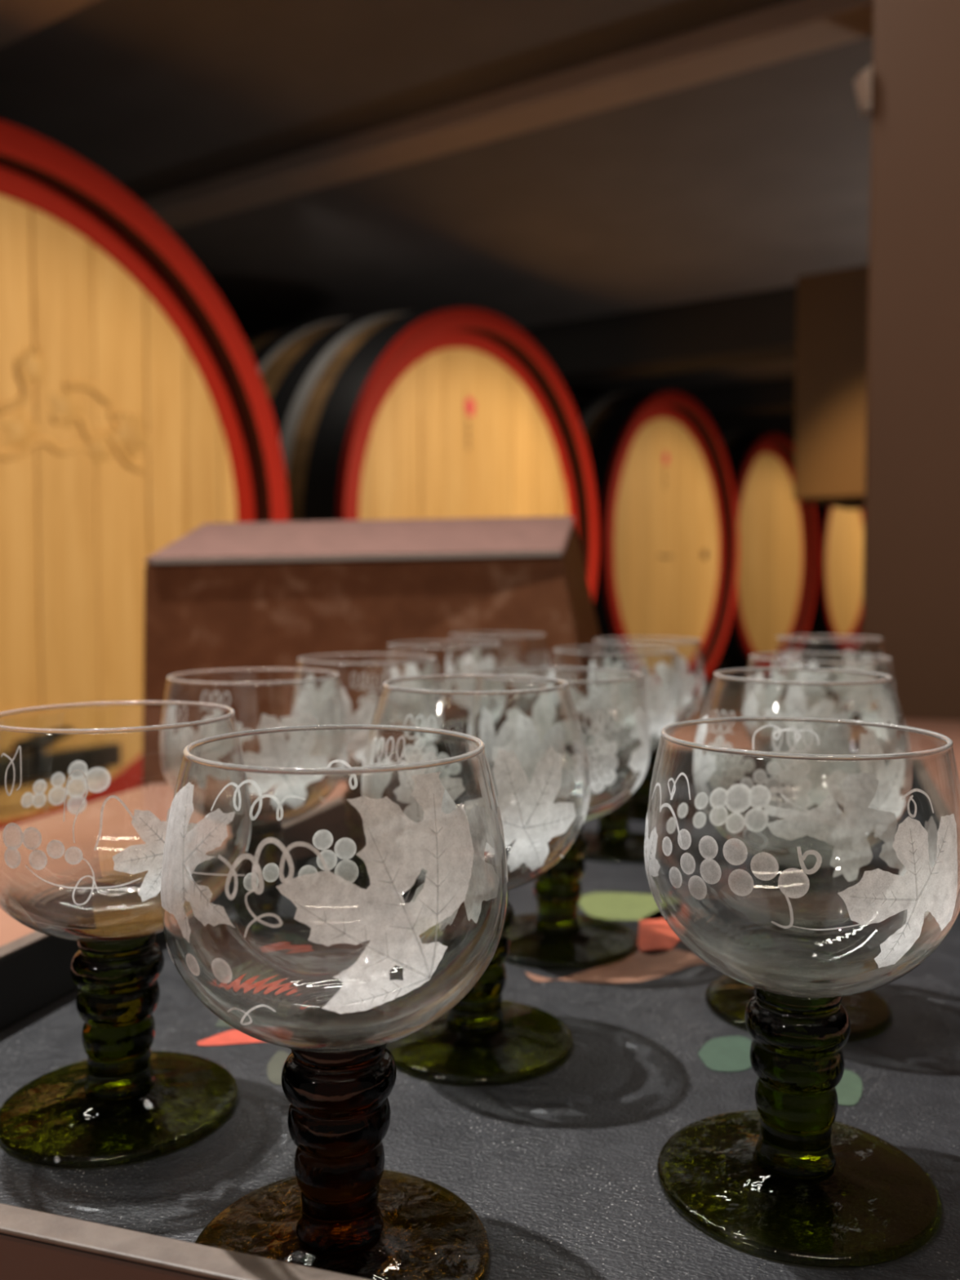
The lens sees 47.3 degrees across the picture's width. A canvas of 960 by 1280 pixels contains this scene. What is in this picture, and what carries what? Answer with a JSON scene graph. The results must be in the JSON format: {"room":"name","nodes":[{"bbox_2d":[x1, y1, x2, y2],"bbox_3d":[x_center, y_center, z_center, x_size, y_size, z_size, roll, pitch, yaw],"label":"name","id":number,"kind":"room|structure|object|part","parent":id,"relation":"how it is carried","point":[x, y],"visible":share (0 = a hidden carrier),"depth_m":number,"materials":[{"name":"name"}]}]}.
{"room":"wine cellar","nodes":[
{"label":"wine cellar","id":0,"kind":"room"},
{"bbox_2d":[0,0,873,444],"bbox_3d":[3.000,-1.941,7.157,18.000,0.100,17.500,0,3,0],"label":"ceiling","id":1,"kind":"structure","parent":0,"point":[755,180],"depth_m":3.88,"materials":[{"name":"grey paint"}]},
{"bbox_2d":[0,0,97,47],"bbox_3d":[0.186,-1.573,1.763,8.200,0.060,0.300,2,4,35],"label":"trim","id":2,"kind":"structure","parent":1,"relation":"attached to","point":[19,19],"depth_m":2.80,"materials":[{"name":"brown wood"}]},
{"bbox_2d":[139,0,873,230],"bbox_3d":[0.945,-1.626,2.853,8.200,0.070,0.171,2,4,35],"label":"ceiling beam","id":3,"kind":"structure","parent":1,"relation":"attached to","point":[793,28],"depth_m":3.33,"materials":[{"name":"brown wood"}]},
{"bbox_2d":[520,285,796,386],"bbox_3d":[2.543,-1.634,5.155,8.200,0.300,0.350,2,4,35],"label":"ceiling beam","id":4,"kind":"structure","parent":1,"relation":"attached to","point":[757,326],"depth_m":6.01,"materials":[{"name":"black wood"}]},
{"bbox_2d":[672,377,795,418],"bbox_3d":[3.941,-1.791,7.162,8.200,0.200,0.300,2,4,35],"label":"trim","id":5,"kind":"structure","parent":1,"relation":"attached to","point":[772,396],"depth_m":8.34,"materials":[{"name":"black wood"}]},
{"bbox_2d":[682,641,862,713],"bbox_3d":[3.000,0.493,7.287,18.000,0.100,17.500,0,3,0],"label":"floor","id":6,"kind":"structure","parent":0,"point":[727,695],"depth_m":8.32,"materials":[{"name":"stone"}]},
{"bbox_2d":[0,120,288,829],"bbox_3d":[-1.967,-0.376,3.458,1.800,2.138,2.138,2,4,35],"label":"wine cask","id":7,"kind":"object","parent":6,"relation":"on","point":[136,415],"visible":0.78,"depth_m":3.23,"materials":[{"name":"brown wood"}]},
{"bbox_3d":[-1.207,0.273,3.041,0.038,0.051,0.176,2,4,35],"label":"door handle","id":8,"kind":"part","parent":7,"relation":"part of","materials":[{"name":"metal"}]},
{"bbox_3d":[-1.306,0.337,3.032,0.024,0.255,0.490,2,4,35],"label":"cask door","id":9,"kind":"part","parent":7,"relation":"part of","materials":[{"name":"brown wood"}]},
{"bbox_2d":[244,306,598,600],"bbox_3d":[-0.699,-0.534,5.788,1.846,2.209,2.209,2,4,35],"label":"wine cask","id":10,"kind":"object","parent":6,"relation":"on","point":[456,412],"visible":0.39,"depth_m":5.00,"materials":[{"name":"brown wood"}]},
{"bbox_3d":[-0.054,-0.977,5.227,0.002,0.134,0.014,2,4,35],"label":"emblem stem","id":11,"kind":"part","parent":10,"relation":"part of","materials":[{"name":"beige wood"}]},
{"bbox_2d":[0,711,959,946],"bbox_3d":[0.421,0.467,0.551,1.512,0.669,1.494,1,3,17],"label":"table","id":12,"kind":"object","parent":6,"relation":"on","point":[118,833],"visible":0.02,"depth_m":0.78,"materials":[{"name":"brown laminate"}]},
{"bbox_2d":[142,515,607,783],"bbox_3d":[-0.060,-0.004,0.998,0.417,0.223,0.277,0,3,0],"label":"lidded box","id":13,"kind":"object","parent":12,"relation":"on","point":[264,594],"visible":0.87,"depth_m":0.88,"materials":[{"name":"brown laminate"}]},
{"bbox_3d":[-0.095,-0.066,0.876,0.325,0.011,0.003,0,3,-7],"label":"edge trim","id":14,"kind":"part","parent":13,"relation":"part of","materials":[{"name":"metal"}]},
{"bbox_3d":[-0.086,-0.088,0.952,0.372,0.049,0.146,0,3,-7],"label":"sloping lid","id":15,"kind":"part","parent":13,"relation":"part of","materials":[{"name":"wood"}]},
{"bbox_2d":[0,737,959,1279],"bbox_3d":[0.054,0.116,0.520,0.340,0.034,0.670,1,3,17],"label":"serving tray","id":16,"kind":"object","parent":12,"relation":"on","point":[557,1166],"visible":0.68,"depth_m":0.32,"materials":[{"name":"grey fabric"}]},
{"bbox_2d":[0,700,251,1168],"bbox_3d":[-0.104,0.078,0.315,0.076,0.115,0.076,0,3,0],"label":"wine glass","id":17,"kind":"object","parent":16,"relation":"on","point":[128,1102],"visible":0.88,"depth_m":0.31,"materials":[{"name":"clear glass"}]},
{"bbox_3d":[-0.104,0.106,0.317,0.026,0.046,0.026,0,3,0],"label":"stem","id":18,"kind":"part","parent":17,"relation":"part of","materials":[{"name":"green glass"}]},
{"bbox_2d":[0,714,251,942],"bbox_3d":[-0.104,0.053,0.314,0.076,0.063,0.076,0,3,0],"label":"bowl","id":19,"kind":"object","parent":17,"relation":"on","point":[117,899],"depth_m":0.30,"materials":[{"name":"clear glass"}]},
{"bbox_2d":[160,667,347,969],"bbox_3d":[-0.093,0.071,0.456,0.076,0.114,0.076,1,3,15],"label":"wine glass","id":20,"kind":"object","parent":16,"relation":"on","point":[303,748],"visible":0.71,"depth_m":0.45,"materials":[{"name":"clear glass"}]},
{"bbox_2d":[160,676,347,827],"bbox_3d":[-0.093,0.046,0.455,0.076,0.062,0.076,0,3,0],"label":"bowl","id":21,"kind":"object","parent":20,"relation":"on","point":[303,748],"depth_m":0.43,"materials":[{"name":"clear glass"}]},
{"bbox_3d":[-0.093,0.099,0.458,0.026,0.046,0.026,1,3,15],"label":"stem","id":22,"kind":"part","parent":20,"relation":"part of","materials":[{"name":"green glass"}]},
{"bbox_2d":[160,724,507,1279],"bbox_3d":[-0.032,0.081,0.245,0.076,0.117,0.076,0,3,0],"label":"wine glass","id":23,"kind":"object","parent":16,"relation":"on","point":[365,977],"visible":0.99,"depth_m":0.24,"materials":[{"name":"clear glass"}]},
{"bbox_2d":[160,749,507,1052],"bbox_3d":[-0.032,0.056,0.244,0.076,0.065,0.076,0,3,0],"label":"bowl","id":24,"kind":"object","parent":23,"relation":"on","point":[365,977],"depth_m":0.22,"materials":[{"name":"clear glass"}]},
{"bbox_3d":[-0.032,0.110,0.247,0.026,0.046,0.026,0,3,0],"label":"stem","id":25,"kind":"part","parent":23,"relation":"part of","materials":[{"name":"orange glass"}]},
{"bbox_2d":[291,653,442,894],"bbox_3d":[-0.057,0.066,0.558,0.076,0.114,0.076,1,3,20],"label":"wine glass","id":26,"kind":"object","parent":16,"relation":"on","point":[432,703],"visible":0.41,"depth_m":0.55,"materials":[{"name":"clear glass"}]},
{"bbox_2d":[291,659,442,782],"bbox_3d":[-0.057,0.041,0.557,0.076,0.062,0.076,0,3,0],"label":"bowl","id":27,"kind":"object","parent":26,"relation":"on","point":[432,703],"depth_m":0.54,"materials":[{"name":"clear glass"}]},
{"bbox_3d":[-0.057,0.093,0.560,0.026,0.046,0.026,1,3,20],"label":"stem","id":28,"kind":"part","parent":26,"relation":"part of","materials":[{"name":"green glass"}]},
{"bbox_2d":[382,640,506,807],"bbox_3d":[-0.022,0.059,0.683,0.076,0.114,0.076,1,3,20],"label":"wine glass","id":29,"kind":"object","parent":16,"relation":"on","point":[451,746],"visible":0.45,"depth_m":0.67,"materials":[{"name":"clear glass"}]},
{"bbox_2d":[382,645,506,745],"bbox_3d":[-0.022,0.034,0.682,0.076,0.062,0.076,0,3,0],"label":"bowl","id":30,"kind":"object","parent":29,"relation":"on","point":[455,723],"depth_m":0.66,"materials":[{"name":"clear glass"}]},
{"bbox_3d":[-0.022,0.087,0.684,0.026,0.046,0.026,1,3,20],"label":"stem","id":31,"kind":"part","parent":29,"relation":"part of","materials":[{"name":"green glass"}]},
{"bbox_2d":[360,674,590,1085],"bbox_3d":[-0.001,0.074,0.360,0.075,0.120,0.074,0,3,0],"label":"wine glass","id":32,"kind":"object","parent":16,"relation":"on","point":[486,1039],"visible":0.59,"depth_m":0.35,"materials":[{"name":"clear glass"}]},
{"bbox_2d":[360,686,590,892],"bbox_3d":[-0.001,0.048,0.359,0.075,0.068,0.075,0,3,0],"label":"bowl","id":33,"kind":"object","parent":32,"relation":"on","point":[529,779],"depth_m":0.33,"materials":[{"name":"clear glass"}]},
{"bbox_3d":[-0.001,0.104,0.362,0.026,0.046,0.026,0,3,0],"label":"stem","id":34,"kind":"part","parent":32,"relation":"part of","materials":[{"name":"green glass"}]},
{"bbox_2d":[445,631,549,797],"bbox_3d":[0.013,0.053,0.804,0.076,0.114,0.076,-1,3,-20],"label":"wine glass","id":35,"kind":"object","parent":16,"relation":"on","point":[525,704],"visible":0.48,"depth_m":0.79,"materials":[{"name":"clear glass"}]},
{"bbox_2d":[445,635,549,719],"bbox_3d":[0.013,0.028,0.803,0.076,0.062,0.076,0,3,0],"label":"bowl","id":36,"kind":"object","parent":35,"relation":"on","point":[525,704],"depth_m":0.79,"materials":[{"name":"clear glass"}]},
{"bbox_3d":[0.013,0.080,0.806,0.026,0.046,0.026,-1,3,-20],"label":"stem","id":37,"kind":"part","parent":35,"relation":"part of","materials":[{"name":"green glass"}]},
{"bbox_2d":[467,666,650,969],"bbox_3d":[0.033,0.071,0.462,0.076,0.114,0.076,0,3,0],"label":"wine glass","id":38,"kind":"object","parent":16,"relation":"on","point":[556,937],"visible":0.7,"depth_m":0.45,"materials":[{"name":"clear glass"}]},
{"bbox_2d":[467,677,650,824],"bbox_3d":[0.033,0.046,0.460,0.076,0.062,0.076,0,3,0],"label":"bowl","id":39,"kind":"object","parent":38,"relation":"on","point":[606,794],"depth_m":0.44,"materials":[{"name":"clear glass"}]},
{"bbox_3d":[0.033,0.099,0.463,0.026,0.046,0.026,0,3,0],"label":"stem","id":40,"kind":"part","parent":38,"relation":"part of","materials":[{"name":"green glass"}]},
{"bbox_2d":[547,645,682,862],"bbox_3d":[0.077,0.062,0.627,0.076,0.114,0.076,-1,3,-20],"label":"wine glass","id":41,"kind":"object","parent":16,"relation":"on","point":[613,841],"visible":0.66,"depth_m":0.62,"materials":[{"name":"clear glass"}]},
{"bbox_3d":[0.077,0.090,0.628,0.026,0.046,0.026,-1,3,-20],"label":"stem","id":42,"kind":"part","parent":41,"relation":"part of","materials":[{"name":"green glass"}]},
{"bbox_2d":[547,650,682,759],"bbox_3d":[0.077,0.037,0.625,0.076,0.062,0.076,0,3,0],"label":"bowl","id":43,"kind":"object","parent":41,"relation":"on","point":[660,706],"depth_m":0.60,"materials":[{"name":"clear glass"}]},
{"bbox_2d":[588,636,705,821],"bbox_3d":[0.111,0.057,0.730,0.076,0.114,0.076,-3,4,-40],"label":"wine glass","id":44,"kind":"object","parent":16,"relation":"on","point":[639,802],"visible":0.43,"depth_m":0.72,"materials":[{"name":"clear glass"}]},
{"bbox_2d":[588,641,705,732],"bbox_3d":[0.111,0.032,0.728,0.076,0.062,0.076,0,3,0],"label":"bowl","id":45,"kind":"object","parent":44,"relation":"on","point":[663,671],"depth_m":0.70,"materials":[{"name":"clear glass"}]},
{"bbox_3d":[0.111,0.084,0.731,0.026,0.046,0.026,-3,4,-40],"label":"stem","id":46,"kind":"part","parent":44,"relation":"part of","materials":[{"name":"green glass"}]},
{"bbox_2d":[644,716,959,1267],"bbox_3d":[0.080,0.081,0.275,0.077,0.115,0.077,0,3,0],"label":"wine glass","id":47,"kind":"object","parent":16,"relation":"on","point":[784,1180],"visible":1,"depth_m":0.27,"materials":[{"name":"clear glass"}]},
{"bbox_3d":[0.080,0.109,0.277,0.026,0.046,0.026,0,3,0],"label":"stem","id":48,"kind":"part","parent":47,"relation":"part of","materials":[{"name":"green glass"}]},
{"bbox_2d":[644,724,959,998],"bbox_3d":[0.080,0.055,0.274,0.077,0.063,0.077,0,3,0],"label":"bowl","id":49,"kind":"object","parent":47,"relation":"on","point":[791,944],"depth_m":0.27,"materials":[{"name":"clear glass"}]},
{"bbox_2d":[693,667,911,1041],"bbox_3d":[0.114,0.072,0.391,0.074,0.120,0.075,-2,4,-35],"label":"wine glass","id":50,"kind":"object","parent":16,"relation":"on","point":[869,1014],"visible":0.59,"depth_m":0.38,"materials":[{"name":"clear glass"}]},
{"bbox_3d":[0.114,0.102,0.393,0.026,0.046,0.026,-2,4,-35],"label":"stem","id":51,"kind":"part","parent":50,"relation":"part of","materials":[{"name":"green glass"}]},
{"bbox_2d":[693,675,911,869],"bbox_3d":[0.114,0.047,0.390,0.075,0.068,0.075,0,3,0],"label":"bowl","id":52,"kind":"object","parent":50,"relation":"on","point":[812,780],"depth_m":0.37,"materials":[{"name":"clear glass"}]},
{"bbox_2d":[742,652,897,893],"bbox_3d":[0.175,0.066,0.567,0.076,0.114,0.076,3,4,40],"label":"wine glass","id":53,"kind":"object","parent":16,"relation":"on","point":[762,703],"visible":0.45,"depth_m":0.56,"materials":[{"name":"clear glass"}]},
{"bbox_3d":[0.175,0.093,0.568,0.026,0.046,0.026,3,4,40],"label":"stem","id":54,"kind":"part","parent":53,"relation":"part of","materials":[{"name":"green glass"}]},
{"bbox_2d":[742,657,897,762],"bbox_3d":[0.175,0.040,0.566,0.076,0.062,0.076,0,3,0],"label":"bowl","id":55,"kind":"object","parent":53,"relation":"on","point":[762,703],"depth_m":0.55,"materials":[{"name":"clear glass"}]},
{"bbox_2d":[771,635,887,811],"bbox_3d":[0.240,0.055,0.759,0.076,0.114,0.076,2,4,30],"label":"wine glass","id":56,"kind":"object","parent":16,"relation":"on","point":[858,710],"visible":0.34,"depth_m":0.73,"materials":[{"name":"clear glass"}]},
{"bbox_2d":[771,638,887,728],"bbox_3d":[0.240,0.030,0.757,0.076,0.062,0.076,0,3,0],"label":"bowl","id":57,"kind":"object","parent":56,"relation":"on","point":[858,710],"depth_m":0.73,"materials":[{"name":"clear glass"}]},
{"bbox_2d":[568,391,738,693],"bbox_3d":[0.622,-0.665,8.101,1.860,2.225,2.225,2,4,35],"label":"wine cask","id":58,"kind":"object","parent":6,"relation":"on","point":[668,552],"visible":0.48,"depth_m":7.50,"materials":[{"name":"brown wood"}]},
{"bbox_2d":[709,431,817,676],"bbox_3d":[1.850,-0.769,10.105,1.855,2.219,2.219,2,4,35],"label":"wine cask","id":59,"kind":"object","parent":6,"relation":"on","point":[778,544],"visible":0.41,"depth_m":9.59,"materials":[{"name":"brown wood"}]},
{"bbox_2d":[800,502,864,651],"bbox_3d":[3.640,-0.950,13.501,1.855,2.219,2.219,2,4,35],"label":"wine cask","id":60,"kind":"object","parent":6,"relation":"on","point":[837,606],"visible":0.3,"depth_m":12.85,"materials":[{"name":"brown wood"}]},
{"bbox_2d":[861,0,959,720],"bbox_3d":[0.953,-0.425,1.607,0.620,2.337,0.500,2,4,35],"label":"wall pillar","id":61,"kind":"structure","parent":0,"point":[911,568],"depth_m":1.54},
{"bbox_2d":[853,64,871,118],"bbox_3d":[0.547,-0.782,1.564,0.014,0.062,0.038,0,3,0],"label":"wall lamp","id":62,"kind":"object","parent":61,"relation":"attached to","point":[863,83],"visible":1,"depth_m":1.56,"materials":[{"name":"metal"}]},
{"bbox_3d":[1.466,-1.317,2.809,0.550,0.684,0.400,2,4,35],"label":"trim","id":63,"kind":"structure","parent":0,"visible":0},
{"bbox_2d":[793,264,868,509],"bbox_3d":[1.364,-0.678,2.915,0.900,0.600,0.500,2,4,35],"label":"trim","id":64,"kind":"structure","parent":63,"relation":"attached to","point":[832,326],"depth_m":2.91,"materials":[{"name":"brown wood"}]}
]}

